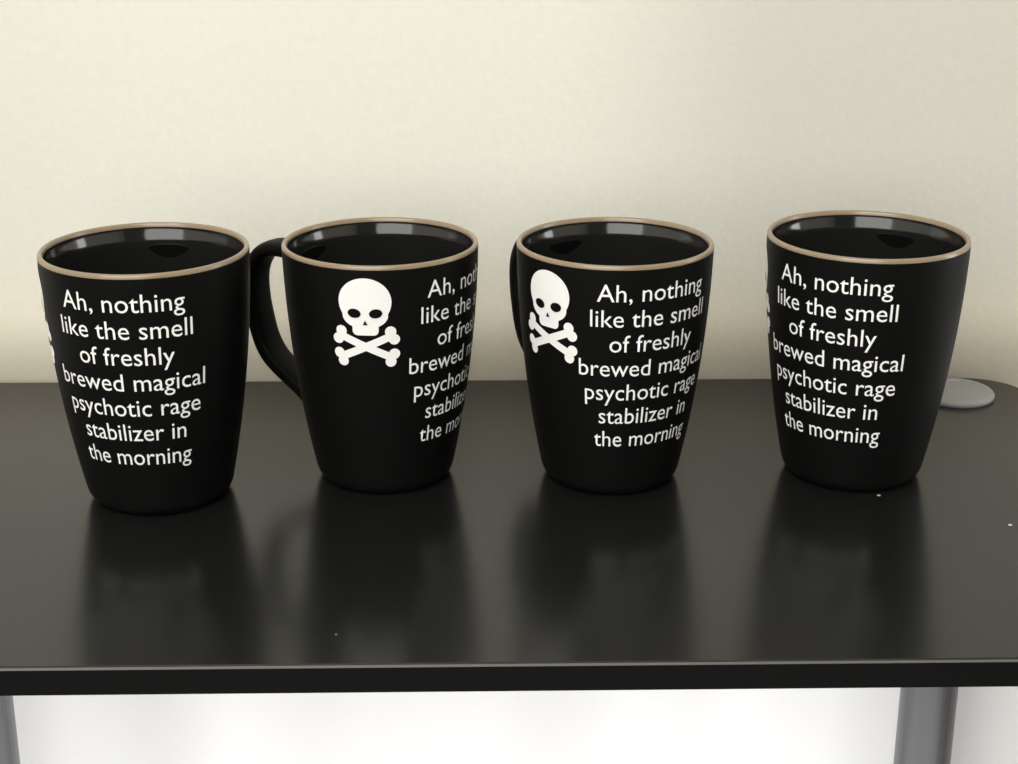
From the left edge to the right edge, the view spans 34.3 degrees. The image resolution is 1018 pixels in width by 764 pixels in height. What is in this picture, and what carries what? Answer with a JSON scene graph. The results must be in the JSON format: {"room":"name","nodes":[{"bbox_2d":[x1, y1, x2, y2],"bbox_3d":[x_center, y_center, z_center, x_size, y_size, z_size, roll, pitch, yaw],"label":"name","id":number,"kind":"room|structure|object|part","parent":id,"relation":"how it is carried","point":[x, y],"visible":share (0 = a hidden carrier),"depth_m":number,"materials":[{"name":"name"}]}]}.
{"room":"office","nodes":[
{"label":"office","id":0,"kind":"room"},
{"bbox_2d":[0,0,1017,763],"bbox_3d":[-0.018,-0.519,0.729,3.600,2.500,0.100,0,20,-1],"label":"wall","id":1,"kind":"structure","parent":0,"point":[261,121],"depth_m":0.82,"materials":[{"name":"paint"}]},
{"bbox_3d":[0.012,1.209,-0.247,3.800,0.100,3.100,0,20,-1],"label":"floor","id":2,"kind":"structure","parent":0,"visible":0},
{"bbox_2d":[0,378,1017,763],"bbox_3d":[-0.024,0.388,0.836,0.583,0.720,0.297,0,20,-1],"label":"desk","id":3,"kind":"object","parent":2,"relation":"on","point":[737,570],"visible":0.92,"depth_m":0.64,"materials":[{"name":"black laminate"}]},
{"bbox_3d":[-0.195,0.433,0.722,0.034,0.709,0.034,0,20,-1],"label":"leg","id":4,"kind":"part","parent":3,"relation":"part of","materials":[{"name":"grey metal"}]},
{"bbox_2d":[37,222,249,514],"bbox_3d":[-0.150,-0.010,0.715,0.086,0.109,0.120,1,20,3],"label":"coffee mug","id":5,"kind":"object","parent":3,"relation":"on","point":[147,323],"visible":1,"depth_m":0.67,"materials":[{"name":"black ceramic"}]},
{"bbox_2d":[249,217,477,492],"bbox_3d":[-0.070,-0.013,0.727,0.116,0.107,0.084,9,21,22],"label":"coffee mug","id":6,"kind":"object","parent":3,"relation":"on","point":[381,310],"visible":0.98,"depth_m":0.69,"materials":[{"name":"black ceramic"}]},
{"bbox_2d":[509,217,713,493],"bbox_3d":[0.039,-0.015,0.735,0.084,0.107,0.116,-7,21,-20],"label":"coffee mug","id":7,"kind":"object","parent":3,"relation":"on","point":[610,314],"visible":1,"depth_m":0.69,"materials":[{"name":"black ceramic"}]},
{"bbox_2d":[765,210,970,490],"bbox_3d":[0.163,-0.017,0.738,0.086,0.109,0.119,12,23,29],"label":"coffee mug","id":8,"kind":"object","parent":3,"relation":"on","point":[863,307],"visible":1,"depth_m":0.70,"materials":[{"name":"black ceramic"}]},
{"bbox_3d":[0.157,0.432,0.730,0.034,0.709,0.034,0,20,-1],"label":"leg","id":9,"kind":"part","parent":3,"relation":"part of","materials":[{"name":"grey metal"}]},
{"bbox_2d":[940,377,994,408],"bbox_3d":[0.226,0.005,0.834,0.039,0.004,0.039,0,20,-1],"label":"cable grommet","id":10,"kind":"object","parent":3,"relation":"on","point":[958,392],"visible":0.63,"depth_m":0.82,"materials":[{"name":"grey plastic"}]}
]}

